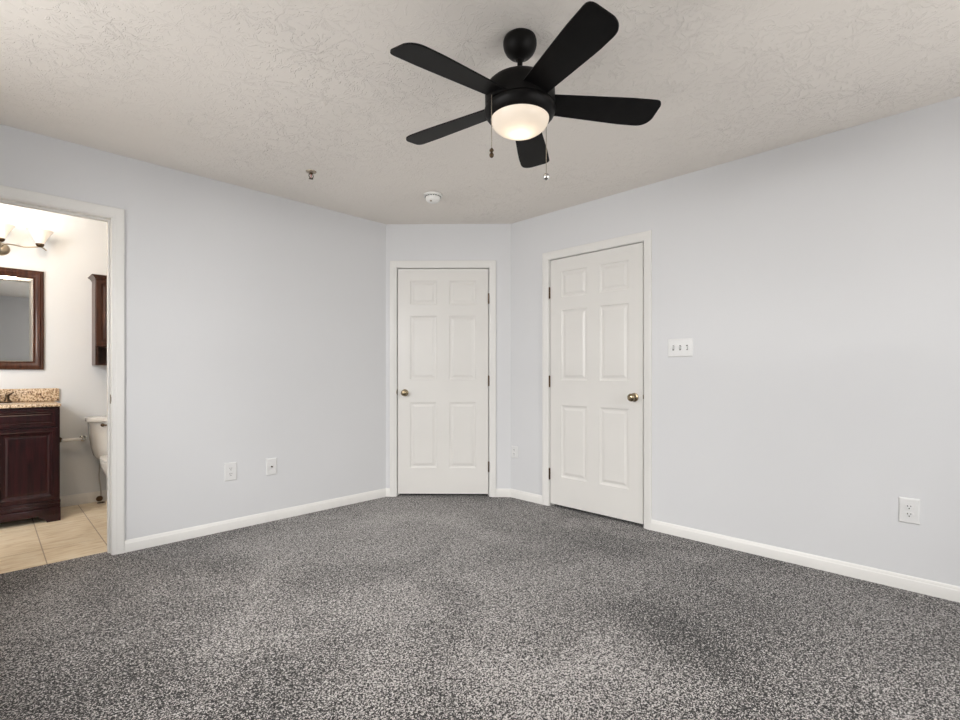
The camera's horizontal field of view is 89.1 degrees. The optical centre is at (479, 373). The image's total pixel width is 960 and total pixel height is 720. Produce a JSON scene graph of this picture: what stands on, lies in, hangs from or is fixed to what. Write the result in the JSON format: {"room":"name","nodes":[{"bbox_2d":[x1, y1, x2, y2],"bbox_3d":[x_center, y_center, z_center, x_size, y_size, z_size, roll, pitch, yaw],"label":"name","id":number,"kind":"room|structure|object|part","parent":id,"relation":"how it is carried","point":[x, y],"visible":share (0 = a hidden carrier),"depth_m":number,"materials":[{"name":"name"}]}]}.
{"room":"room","nodes":[
{"label":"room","id":0,"kind":"room"},
{"bbox_2d":[0,203,106,495],"bbox_3d":[-3.636,-0.118,3.961,0.120,2.440,2.690,0,0,45],"label":"wall","id":1,"kind":"structure","parent":0,"point":[76,249],"depth_m":4.08,"materials":[{"name":"paint"}]},
{"bbox_2d":[0,267,43,369],"bbox_3d":[-3.724,-0.428,3.766,0.026,0.796,0.531,0,0,45],"label":"wall mirror","id":2,"kind":"object","parent":1,"relation":"attached to","point":[21,290],"visible":1,"depth_m":3.86,"materials":[{"name":"brown wood"}]},
{"bbox_2d":[0,276,32,360],"bbox_3d":[-3.728,-0.428,3.771,0.010,0.664,0.399,0,0,45],"label":"mirror glass","id":3,"kind":"object","parent":2,"relation":"attached to","point":[16,292],"depth_m":3.84,"materials":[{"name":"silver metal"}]},
{"bbox_2d":[0,222,53,254],"bbox_3d":[-3.640,-1.020,3.698,0.240,0.204,0.607,0,0,45],"label":"vanity light","id":4,"kind":"object","parent":1,"relation":"attached to","point":[40,236],"visible":1,"depth_m":3.78,"materials":[{"name":"white glass"}]},
{"bbox_3d":[-3.716,-0.968,3.773,0.027,0.102,0.116,0,0,45],"label":"plate","id":5,"kind":"part","parent":4,"relation":"part of","materials":[{"name":"silver metal"}]},
{"bbox_3d":[-3.613,-1.069,3.671,0.163,0.106,0.163,0,0,45],"label":"lamp shade","id":6,"kind":"part","parent":4,"relation":"part of","materials":[{"name":"white glass"}]},
{"bbox_3d":[-3.561,-0.985,3.786,0.300,0.034,0.070,0,0,-19],"label":"arm","id":7,"kind":"part","parent":4,"relation":"part of","materials":[{"name":"silver metal"}]},
{"bbox_3d":[-3.457,-1.069,3.829,0.163,0.106,0.163,0,0,45],"label":"lamp shade","id":8,"kind":"part","parent":4,"relation":"part of","materials":[{"name":"white glass"}]},
{"bbox_2d":[0,388,58,401],"bbox_3d":[-3.739,0.173,3.752,0.021,0.106,0.760,0,0,45],"label":"backsplash","id":9,"kind":"structure","parent":1,"relation":"attached to","point":[38,394],"depth_m":3.89,"materials":[{"name":"stone"}]},
{"bbox_2d":[60,435,85,441],"bbox_3d":[-3.400,0.549,4.055,0.084,0.048,0.204,0,0,45],"label":"toilet paper holder","id":10,"kind":"object","parent":1,"relation":"attached to","point":[81,438],"visible":0.8,"depth_m":4.04,"materials":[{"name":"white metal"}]},
{"bbox_2d":[60,490,106,506],"bbox_3d":[-3.107,1.062,4.404,0.013,0.088,1.075,0,0,45],"label":"baseboard","id":11,"kind":"structure","parent":1,"relation":"attached to","point":[76,499],"depth_m":4.13,"materials":[{"name":"paint"}]},
{"bbox_2d":[88,274,106,364],"bbox_3d":[-3.087,-0.444,4.265,0.234,0.748,0.516,0,0,45],"label":"upper cabinet","id":12,"kind":"object","parent":1,"relation":"attached to","point":[99,282],"visible":0.14,"depth_m":4.08,"materials":[{"name":"brown wood"}]},
{"bbox_3d":[-3.087,-0.802,4.265,0.234,0.032,0.516,0,0,45],"label":"crown moulding","id":13,"kind":"part","parent":12,"relation":"part of","materials":[{"name":"brown wood"}]},
{"bbox_3d":[-3.109,-0.506,4.127,0.018,0.552,0.226,0,0,45],"label":"cabinet door","id":14,"kind":"part","parent":12,"relation":"part of","materials":[{"name":"brown wood"}]},
{"bbox_2d":[0,124,385,539],"bbox_3d":[-1.956,-0.118,3.329,0.120,2.440,3.145,0,0,45],"label":"wall","id":15,"kind":"structure","parent":0,"point":[255,321],"depth_m":3.44,"materials":[{"name":"paint"}]},
{"bbox_2d":[0,185,123,554],"bbox_3d":[-2.534,0.047,2.741,0.153,2.108,0.851,0,0,45],"label":"door frame","id":16,"kind":"structure","parent":15,"relation":"attached to","point":[114,217],"depth_m":2.97,"materials":[{"name":"paint"}]},
{"bbox_2d":[224,462,236,480],"bbox_3d":[-1.758,0.692,3.437,0.009,0.128,0.082,0,0,45],"label":"wall outlet","id":17,"kind":"object","parent":15,"relation":"attached to","point":[230,469],"visible":1,"depth_m":3.44,"materials":[{"name":"white plastic"}]},
{"bbox_2d":[124,488,385,552],"bbox_3d":[-1.884,1.065,3.307,0.013,0.073,2.975,0,0,45],"label":"baseboard","id":18,"kind":"structure","parent":15,"relation":"attached to","point":[149,541],"depth_m":3.49,"materials":[{"name":"paint"}]},
{"bbox_2d":[266,458,276,475],"bbox_3d":[-1.554,0.696,3.639,0.016,0.124,0.080,0,0,45],"label":"plate","id":19,"kind":"object","parent":15,"relation":"attached to","point":[271,463],"visible":1,"depth_m":3.64,"materials":[{"name":"white plastic"}]},
{"bbox_2d":[386,224,510,488],"bbox_3d":[-0.283,-0.118,4.423,1.123,2.440,0.120,0,0,1],"label":"wall","id":20,"kind":"structure","parent":0,"point":[404,242],"depth_m":4.36,"materials":[{"name":"paint"}]},
{"bbox_2d":[390,260,495,496],"bbox_3d":[-0.331,0.047,4.416,0.950,2.109,0.137,0,0,1],"label":"door frame","id":21,"kind":"structure","parent":20,"relation":"attached to","point":[490,265],"depth_m":4.36,"materials":[{"name":"paint"}]},
{"bbox_2d":[398,269,488,493],"bbox_3d":[-0.327,0.070,4.353,0.822,2.016,0.100,0,0,1],"label":"door","id":22,"kind":"structure","parent":20,"relation":"in","point":[443,377],"depth_m":4.37,"materials":[{"name":"paint"}]},
{"bbox_3d":[-0.674,0.173,4.341,0.064,0.064,0.066,0,0,1],"label":"knob","id":23,"kind":"part","parent":22,"relation":"part of","materials":[{"name":"gold metal"}]},
{"bbox_2d":[386,488,510,496],"bbox_3d":[-0.284,1.065,4.357,1.123,0.073,0.014,0,0,1],"label":"baseboard","id":24,"kind":"structure","parent":20,"relation":"attached to","point":[499,492],"depth_m":4.34,"materials":[{"name":"paint"}]},
{"bbox_2d":[0,494,959,719],"bbox_3d":[-0.659,1.152,2.296,6.700,0.100,4.490,0,0,45],"label":"floor","id":25,"kind":"structure","parent":0,"point":[402,606],"depth_m":2.13,"materials":[{"name":"carpet"}]},
{"bbox_2d":[0,406,60,522],"bbox_3d":[-3.582,0.677,3.578,0.489,0.858,0.728,0,0,45],"label":"vanity cabinet","id":26,"kind":"object","parent":25,"relation":"on","point":[29,437],"visible":0.99,"depth_m":3.55,"materials":[{"name":"brown wood"}]},
{"bbox_3d":[-3.418,0.330,3.416,0.016,0.128,0.696,0,0,45],"label":"drawer","id":27,"kind":"part","parent":26,"relation":"part of","materials":[{"name":"brown wood"}]},
{"bbox_3d":[-3.292,0.673,3.540,0.022,0.538,0.348,0,0,45],"label":"cabinet door","id":28,"kind":"part","parent":26,"relation":"part of","materials":[{"name":"brown wood"}]},
{"bbox_2d":[0,388,60,408],"bbox_3d":[-3.571,0.184,3.587,0.491,0.126,0.760,0,0,45],"label":"countertop","id":29,"kind":"structure","parent":26,"relation":"on","point":[38,397],"depth_m":3.85,"materials":[{"name":"stone"}]},
{"bbox_2d":[0,392,13,402],"bbox_3d":[-3.636,0.162,3.676,0.141,0.128,0.181,0,0,45],"label":"sink faucet","id":30,"kind":"object","parent":29,"relation":"on","point":[6,400],"visible":1,"depth_m":3.73,"materials":[{"name":"brown metal"}]},
{"bbox_3d":[-3.426,1.002,3.424,0.033,0.108,0.728,0,0,45],"label":"moulding","id":31,"kind":"part","parent":26,"relation":"part of","materials":[{"name":"brown wood"}]},
{"bbox_2d":[85,416,106,503],"bbox_3d":[-2.943,0.735,4.061,0.711,0.741,0.482,0,0,45],"label":"toilet","id":32,"kind":"object","parent":25,"relation":"on","point":[97,425],"visible":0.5,"depth_m":4.06,"materials":[{"name":"ceramic"}]},
{"bbox_3d":[-3.118,0.384,4.232,0.222,0.038,0.482,0,0,45],"label":"tank lid","id":33,"kind":"part","parent":32,"relation":"part of","materials":[{"name":"ceramic"}]},
{"bbox_3d":[-3.119,0.567,4.233,0.196,0.327,0.450,0,0,45],"label":"tank","id":34,"kind":"part","parent":32,"relation":"part of","materials":[{"name":"ceramic"}]},
{"bbox_3d":[-3.227,1.061,4.133,0.014,0.047,0.050,0,0,45],"label":"valve handle","id":35,"kind":"part","parent":32,"relation":"part of","materials":[{"name":"brown metal"}]},
{"bbox_3d":[-2.879,0.680,3.997,0.502,0.021,0.376,0,0,45],"label":"seat lid","id":36,"kind":"part","parent":32,"relation":"part of","materials":[{"name":"ceramic"}]},
{"bbox_3d":[-2.895,0.910,4.013,0.575,0.392,0.364,0,0,45],"label":"bowl","id":37,"kind":"part","parent":32,"relation":"part of","materials":[{"name":"ceramic"}]},
{"bbox_2d":[0,0,959,223],"bbox_3d":[0.123,-1.378,1.878,4.998,0.080,3.990,0,0,45],"label":"ceiling","id":38,"kind":"structure","parent":0,"point":[257,95],"depth_m":2.26,"materials":[{"name":"white paint"}]},
{"bbox_2d":[306,169,315,179],"bbox_3d":[-1.119,-1.313,3.229,0.068,0.050,0.068,0,0,45],"label":"sprinkler head","id":39,"kind":"object","parent":38,"relation":"attached to","point":[309,171],"visible":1,"depth_m":3.22},
{"bbox_2d":[424,191,441,203],"bbox_3d":[-0.351,-1.308,3.645,0.140,0.060,0.140,0,0,45],"label":"smoke detector","id":40,"kind":"object","parent":38,"relation":"attached to","point":[433,197],"visible":1,"depth_m":3.60,"materials":[{"name":"plastic"}]},
{"bbox_3d":[-0.351,-1.330,3.645,0.140,0.016,0.140,0,0,45],"label":"mounting plate","id":41,"kind":"part","parent":40,"relation":"part of","materials":[{"name":"plastic"}]},
{"bbox_2d":[390,1,660,180],"bbox_3d":[0.130,-1.069,1.938,1.080,0.539,1.062,0,0,45],"label":"ceiling fan","id":42,"kind":"object","parent":38,"relation":"hanging from","point":[521,101],"visible":1,"depth_m":1.85,"materials":[{"name":"black metal"}]},
{"bbox_3d":[-0.126,-1.069,2.116,0.456,0.036,0.140,-2,-1,32],"label":"blade","id":43,"kind":"part","parent":42,"relation":"part of","materials":[{"name":"black wood"}]},
{"bbox_3d":[-0.091,-1.069,1.726,0.456,0.036,0.140,-3,2,-40],"label":"blade","id":44,"kind":"part","parent":42,"relation":"part of","materials":[{"name":"black wood"}]},
{"bbox_3d":[0.044,-0.962,1.862,0.003,0.207,0.003,0,0,45],"label":"pull chain","id":45,"kind":"part","parent":42,"relation":"part of","materials":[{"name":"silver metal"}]},
{"bbox_3d":[0.044,-0.843,1.862,0.018,0.039,0.018,0,0,45],"label":"pull knob","id":46,"kind":"part","parent":42,"relation":"part of","materials":[{"name":"brown metal"}]},
{"bbox_3d":[0.159,-0.982,1.945,0.231,0.064,0.231,0,0,45],"label":"lamp shade","id":47,"kind":"part","parent":42,"relation":"part of","materials":[{"name":"white glass"}]},
{"bbox_3d":[0.234,-1.069,2.269,0.140,0.036,0.456,0,-2,14],"label":"blade","id":48,"kind":"part","parent":42,"relation":"part of","materials":[{"name":"black wood"}]},
{"bbox_3d":[0.274,-0.933,2.017,0.003,0.215,0.003,0,0,45],"label":"pull chain","id":49,"kind":"part","parent":42,"relation":"part of","materials":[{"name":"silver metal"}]},
{"bbox_3d":[0.274,-0.814,2.017,0.029,0.030,0.029,0,0,45],"label":"pull knob","id":50,"kind":"part","parent":42,"relation":"part of","materials":[{"name":"silver metal"}]},
{"bbox_3d":[0.290,-1.069,1.639,0.140,0.036,0.456,0,2,-22],"label":"blade","id":51,"kind":"part","parent":42,"relation":"part of","materials":[{"name":"black wood"}]},
{"bbox_3d":[0.491,-1.069,1.974,0.456,0.036,0.140,2,0,-4],"label":"blade","id":52,"kind":"part","parent":42,"relation":"part of","materials":[{"name":"black wood"}]},
{"bbox_2d":[511,96,959,586],"bbox_3d":[1.773,-0.118,2.969,4.175,2.440,0.120,0,0,45],"label":"wall","id":53,"kind":"structure","parent":0,"point":[814,283],"depth_m":2.81,"materials":[{"name":"paint"}]},
{"bbox_2d":[512,446,517,457],"bbox_3d":[0.305,0.697,4.322,0.070,0.106,0.009,0,0,45],"label":"wall outlet","id":54,"kind":"object","parent":53,"relation":"attached to","point":[514,448],"visible":1,"depth_m":4.32,"materials":[{"name":"white plastic"}]},
{"bbox_2d":[549,242,643,523],"bbox_3d":[0.862,0.070,3.765,0.823,2.016,0.100,0,0,45],"label":"door","id":55,"kind":"structure","parent":53,"relation":"in","point":[596,377],"depth_m":3.73,"materials":[{"name":"paint"}]},
{"bbox_3d":[1.096,0.173,3.510,0.064,0.064,0.066,0,0,45],"label":"knob","id":56,"kind":"part","parent":55,"relation":"part of","materials":[{"name":"gold metal"}]},
{"bbox_2d":[542,230,651,529],"bbox_3d":[0.909,0.047,3.806,0.952,2.109,0.136,0,0,45],"label":"door frame","id":57,"kind":"structure","parent":53,"relation":"attached to","point":[645,237],"depth_m":3.62,"materials":[{"name":"paint"}]},
{"bbox_2d":[668,338,692,356],"bbox_3d":[1.349,-0.174,3.289,0.170,0.122,0.018,0,0,45],"label":"switch plate","id":58,"kind":"object","parent":53,"relation":"attached to","point":[676,347],"visible":1,"depth_m":3.29,"materials":[{"name":"white plastic"}]},
{"bbox_2d":[511,489,959,602],"bbox_3d":[1.701,1.065,2.946,4.005,0.073,0.013,0,0,45],"label":"baseboard","id":59,"kind":"structure","parent":53,"relation":"attached to","point":[901,581],"depth_m":2.77,"materials":[{"name":"paint"}]},
{"bbox_2d":[899,497,919,524],"bbox_3d":[2.181,0.698,2.477,0.082,0.128,0.009,0,0,45],"label":"wall outlet","id":60,"kind":"object","parent":53,"relation":"attached to","point":[909,508],"visible":1,"depth_m":2.47,"materials":[{"name":"white plastic"}]},
{"bbox_2d":[905,512,913,517],"bbox_3d":[2.180,0.717,2.475,0.034,0.025,0.003,0,0,45],"label":"socket","id":61,"kind":"object","parent":60,"relation":"attached to","point":[907,514],"depth_m":2.47,"materials":[{"name":"white plastic"}]},
{"bbox_2d":[905,504,913,509],"bbox_3d":[2.180,0.678,2.475,0.034,0.025,0.003,0,0,45],"label":"socket","id":62,"kind":"object","parent":60,"relation":"attached to","point":[907,506],"depth_m":2.47,"materials":[{"name":"white plastic"}]}
]}

